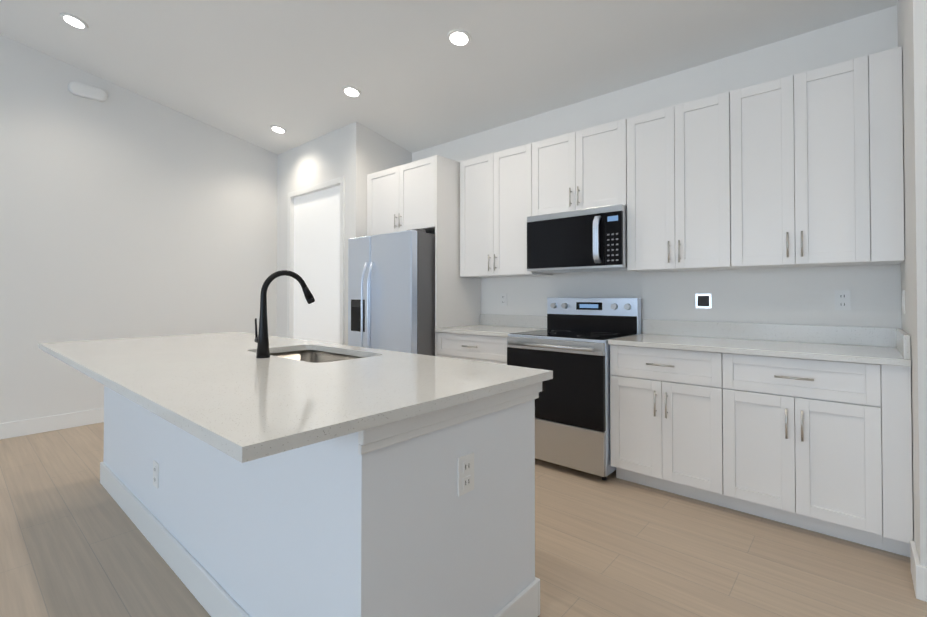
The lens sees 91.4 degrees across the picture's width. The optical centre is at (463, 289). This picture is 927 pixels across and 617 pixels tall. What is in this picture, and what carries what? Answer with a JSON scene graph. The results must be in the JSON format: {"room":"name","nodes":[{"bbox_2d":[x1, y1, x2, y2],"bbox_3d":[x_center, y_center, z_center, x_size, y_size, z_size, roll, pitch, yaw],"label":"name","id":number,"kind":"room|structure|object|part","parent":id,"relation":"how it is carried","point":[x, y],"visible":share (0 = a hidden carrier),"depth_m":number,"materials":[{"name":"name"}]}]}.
{"room":"kitchen","nodes":[
{"label":"kitchen","id":0,"kind":"room"},
{"bbox_2d":[0,34,275,422],"bbox_3d":[-4.915,-0.966,2.707,0.150,4.400,8.020,-1,-1,41],"label":"wall","id":1,"kind":"structure","parent":0,"point":[124,212],"depth_m":4.33,"materials":[{"name":"white paint"}]},
{"bbox_2d":[0,408,103,439],"bbox_3d":[-4.843,1.167,2.636,0.015,0.133,7.750,-1,-1,41],"label":"baseboard","id":2,"kind":"structure","parent":1,"relation":"attached to","point":[95,416],"depth_m":4.00,"materials":[{"name":"white wood"}]},
{"bbox_2d":[68,81,106,101],"bbox_3d":[-3.490,-1.841,4.209,0.038,0.116,0.280,-1,-1,41],"label":"vent box","id":3,"kind":"object","parent":1,"relation":"attached to","point":[86,91],"visible":1,"depth_m":4.19,"materials":[{"name":"white plastic"}]},
{"bbox_2d":[276,122,367,344],"bbox_3d":[-1.647,-0.934,5.098,1.630,4.400,0.120,-1,-1,41],"label":"wall","id":4,"kind":"structure","parent":0,"point":[343,151],"depth_m":4.87,"materials":[{"name":"white paint"}]},
{"bbox_2d":[287,176,344,344],"bbox_3d":[-1.616,0.055,5.045,1.150,2.420,0.138,-1,-1,41],"label":"door","id":5,"kind":"structure","parent":4,"relation":"attached to","point":[317,242],"depth_m":5.03,"materials":[{"name":"white wood"}]},
{"bbox_2d":[368,128,411,174],"bbox_3d":[-0.832,-0.937,4.891,0.130,4.400,0.600,-1,-1,41],"label":"wall","id":6,"kind":"structure","parent":0,"point":[383,154],"depth_m":4.78,"materials":[{"name":"white paint"}]},
{"bbox_2d":[0,0,897,154],"bbox_3d":[-1.708,-2.432,0.546,7.850,1.729,8.650,-1,-1,41],"label":"ceiling","id":7,"kind":"structure","parent":0,"point":[251,71],"depth_m":3.45,"materials":[{"name":"white paint"}]},
{"bbox_2d":[60,13,87,29],"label":"recessed light","id":8,"kind":"object","parent":7,"relation":"in","point":[62,15],"depth_m":3.47,"materials":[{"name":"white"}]},
{"bbox_2d":[270,125,286,133],"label":"recessed light","id":9,"kind":"object","parent":7,"relation":"in","point":[271,126],"depth_m":4.86,"materials":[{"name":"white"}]},
{"bbox_2d":[342,86,360,97],"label":"recessed light","id":10,"kind":"object","parent":7,"relation":"in","point":[345,87],"depth_m":3.96,"materials":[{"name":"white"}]},
{"bbox_2d":[447,29,470,46],"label":"recessed light","id":11,"kind":"object","parent":7,"relation":"in","point":[449,34],"depth_m":3.13,"materials":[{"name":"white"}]},
{"bbox_2d":[0,422,926,616],"bbox_3d":[-2.366,1.234,-0.257,7.850,0.080,10.650,-1,-1,41],"label":"floor","id":12,"kind":"structure","parent":0,"point":[74,542],"depth_m":2.07,"materials":[{"name":"brown wood"}]},
{"bbox_2d":[100,384,541,616],"bbox_3d":[-1.015,0.786,2.305,2.769,0.886,0.827,-1,-1,41],"label":"kitchen island","id":13,"kind":"object","parent":12,"relation":"on","point":[290,477],"depth_m":1.42,"materials":[{"name":"white paint"}]},
{"bbox_2d":[38,332,552,463],"bbox_3d":[-1.093,0.327,2.195,2.800,0.030,1.140,-1,-1,41],"label":"island countertop","id":14,"kind":"structure","parent":13,"relation":"on","point":[213,388],"depth_m":1.46,"materials":[{"name":"white stone"}]},
{"bbox_2d":[254,270,314,357],"bbox_3d":[-0.859,0.110,2.171,0.112,0.403,0.288,-1,-1,41],"label":"faucet","id":15,"kind":"object","parent":14,"relation":"on","point":[262,340],"visible":1,"depth_m":2.06,"materials":[{"name":"black metal"}]},
{"bbox_2d":[270,348,365,363],"bbox_3d":[-0.750,0.446,2.252,0.760,0.231,0.440,-1,-1,41],"label":"sink","id":16,"kind":"object","parent":14,"relation":"in","point":[315,355],"depth_m":2.52,"materials":[{"name":"silver metal"}]},
{"bbox_2d":[348,229,434,355],"bbox_3d":[-0.523,0.371,4.370,0.910,1.770,0.912,-1,-1,41],"label":"fridge","id":17,"kind":"object","parent":12,"relation":"on","point":[391,291],"visible":0.56,"depth_m":3.96,"materials":[{"name":"grey metal"}]},
{"bbox_3d":[-0.880,0.243,4.121,0.112,0.986,0.065,-1,-1,41],"label":"handle","id":18,"kind":"part","parent":17,"relation":"part of","materials":[{"name":"silver metal"}]},
{"bbox_2d":[367,155,480,355],"bbox_3d":[-0.418,0.043,4.491,0.996,2.430,0.650,-1,-1,41],"label":"cabinet","id":19,"kind":"object","parent":12,"relation":"on","point":[422,194],"visible":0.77,"depth_m":4.14,"materials":[{"name":"white wood"}]},
{"bbox_3d":[-0.620,-0.645,4.268,0.074,0.130,0.034,-1,-1,41],"label":"handle","id":20,"kind":"part","parent":19,"relation":"part of","materials":[{"name":"silver metal"}]},
{"bbox_2d":[437,334,506,364],"bbox_3d":[0.268,0.809,3.906,0.788,0.883,0.616,-1,-1,41],"label":"base cabinet","id":21,"kind":"object","parent":12,"relation":"on","point":[473,347],"depth_m":3.67,"materials":[{"name":"white wood"}]},
{"bbox_2d":[435,326,546,337],"bbox_3d":[0.258,0.350,3.901,0.788,0.030,0.644,-1,-1,41],"label":"countertop","id":22,"kind":"structure","parent":21,"relation":"on","point":[491,331],"depth_m":3.77,"materials":[{"name":"white stone"}]},
{"bbox_2d":[507,298,640,479],"bbox_3d":[0.800,0.652,3.334,0.756,1.180,0.717,-1,-1,41],"label":"range","id":23,"kind":"object","parent":12,"relation":"on","point":[569,346],"visible":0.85,"depth_m":3.08,"materials":[{"name":"silver metal"}]},
{"bbox_3d":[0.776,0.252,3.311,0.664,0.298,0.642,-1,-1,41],"label":"handle","id":24,"kind":"part","parent":23,"relation":"part of","materials":[{"name":"silver metal"}]},
{"bbox_3d":[0.795,0.502,3.331,0.748,0.810,0.584,-1,-1,41],"label":"glass","id":25,"kind":"part","parent":23,"relation":"part of","materials":[{"name":"black glass"}]},
{"bbox_2d":[610,346,738,510],"bbox_3d":[1.408,0.795,2.911,0.700,0.883,0.616,-1,-1,41],"label":"base cabinet","id":26,"kind":"object","parent":12,"relation":"on","point":[674,414],"depth_m":2.65,"materials":[{"name":"white wood"}]},
{"bbox_2d":[735,354,886,550],"bbox_3d":[1.847,0.790,2.528,0.704,0.883,0.616,-1,-1,41],"label":"base cabinet","id":27,"kind":"object","parent":12,"relation":"on","point":[808,427],"depth_m":2.23,"materials":[{"name":"white wood"}]},
{"bbox_2d":[608,334,910,365],"bbox_3d":[1.656,0.334,2.682,1.383,0.030,0.644,-1,-1,41],"label":"countertop","id":28,"kind":"structure","parent":27,"relation":"on","point":[817,351],"depth_m":2.46,"materials":[{"name":"white stone"}]},
{"bbox_2d":[412,8,891,333],"bbox_3d":[1.647,-0.959,3.239,6.020,4.400,0.150,-1,-1,41],"label":"wall","id":29,"kind":"structure","parent":0,"point":[797,295],"depth_m":3.08,"materials":[{"name":"white paint"}]},
{"bbox_2d":[500,293,506,305],"bbox_3d":[0.374,0.094,4.230,0.072,0.116,0.008,-1,-1,41],"label":"wall outlet plate","id":30,"kind":"object","parent":29,"relation":"attached to","point":[503,296],"depth_m":4.23,"materials":[{"name":"white plastic"}]},
{"bbox_2d":[460,141,552,277],"bbox_3d":[0.391,-0.649,4.004,0.835,1.060,0.336,-1,-1,41],"label":"upper cabinet","id":31,"kind":"object","parent":29,"relation":"attached to","point":[499,190],"depth_m":3.86,"materials":[{"name":"white wood"}]},
{"bbox_2d":[540,118,627,214],"bbox_3d":[0.950,-0.883,3.519,0.769,0.605,0.336,-1,-1,41],"label":"upper cabinet","id":32,"kind":"object","parent":29,"relation":"attached to","point":[587,168],"depth_m":3.34,"materials":[{"name":"white wood"}]},
{"bbox_2d":[527,204,626,272],"bbox_3d":[0.906,-0.361,3.462,0.763,0.431,0.464,-1,-1,41],"label":"microwave","id":33,"kind":"object","parent":32,"relation":"attached to","point":[589,240],"visible":0.98,"depth_m":3.29,"materials":[{"name":"silver metal"}]},
{"bbox_3d":[0.932,-0.350,3.166,0.046,0.333,0.052,-1,-1,41],"label":"handle","id":34,"kind":"part","parent":33,"relation":"part of","materials":[{"name":"silver metal"}]},
{"bbox_2d":[627,88,743,271],"bbox_3d":[1.477,-0.661,3.055,0.750,1.060,0.336,-1,-1,41],"label":"upper cabinet","id":35,"kind":"object","parent":29,"relation":"attached to","point":[685,208],"depth_m":2.88,"materials":[{"name":"white wood"}]},
{"bbox_2d":[479,314,894,345],"bbox_3d":[1.274,0.276,3.429,2.940,0.105,0.022,-1,-1,41],"label":"backsplash","id":36,"kind":"structure","parent":29,"relation":"attached to","point":[849,335],"depth_m":2.89,"materials":[{"name":"white stone"}]},
{"bbox_2d":[695,294,711,307],"bbox_3d":[1.653,0.079,3.117,0.100,0.100,0.004,-1,-1,41],"label":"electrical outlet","id":37,"kind":"object","parent":29,"relation":"attached to","point":[703,300],"visible":1,"depth_m":3.12,"materials":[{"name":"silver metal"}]},
{"bbox_2d":[744,54,875,268],"bbox_3d":[1.928,-0.667,2.663,0.685,1.060,0.336,-1,-1,41],"label":"upper cabinet","id":38,"kind":"object","parent":29,"relation":"attached to","point":[804,169],"depth_m":2.47,"materials":[{"name":"white wood"}]},
{"bbox_2d":[835,290,850,309],"bbox_3d":[2.205,0.063,2.632,0.072,0.116,0.008,-1,-1,41],"label":"wall outlet plate","id":39,"kind":"object","parent":29,"relation":"attached to","point":[842,299],"depth_m":2.63,"materials":[{"name":"white plastic"}]},
{"bbox_2d":[888,0,926,566],"bbox_3d":[2.395,-0.977,1.890,0.840,4.400,0.880,-1,-1,41],"label":"wall","id":40,"kind":"structure","parent":0,"point":[907,20],"depth_m":1.84,"materials":[{"name":"white paint"}]},
{"bbox_2d":[895,328,910,357],"bbox_3d":[2.171,0.260,2.239,0.022,0.105,0.592,-1,-1,41],"label":"backsplash","id":41,"kind":"structure","parent":40,"relation":"attached to","point":[902,339],"depth_m":2.08,"materials":[{"name":"white stone"}]},
{"bbox_2d":[902,290,904,313],"bbox_3d":[2.225,0.063,2.289,0.008,0.116,0.072,-1,-1,41],"label":"switch plate","id":42,"kind":"object","parent":40,"relation":"attached to","point":[903,299],"visible":1,"depth_m":2.26,"materials":[{"name":"white plastic"}]},
{"bbox_2d":[911,558,926,601],"bbox_3d":[2.099,1.152,1.527,0.815,0.133,0.018,-1,-1,41],"label":"baseboard","id":43,"kind":"structure","parent":40,"relation":"attached to","point":[918,572],"depth_m":1.78,"materials":[{"name":"white wood"}]}
]}

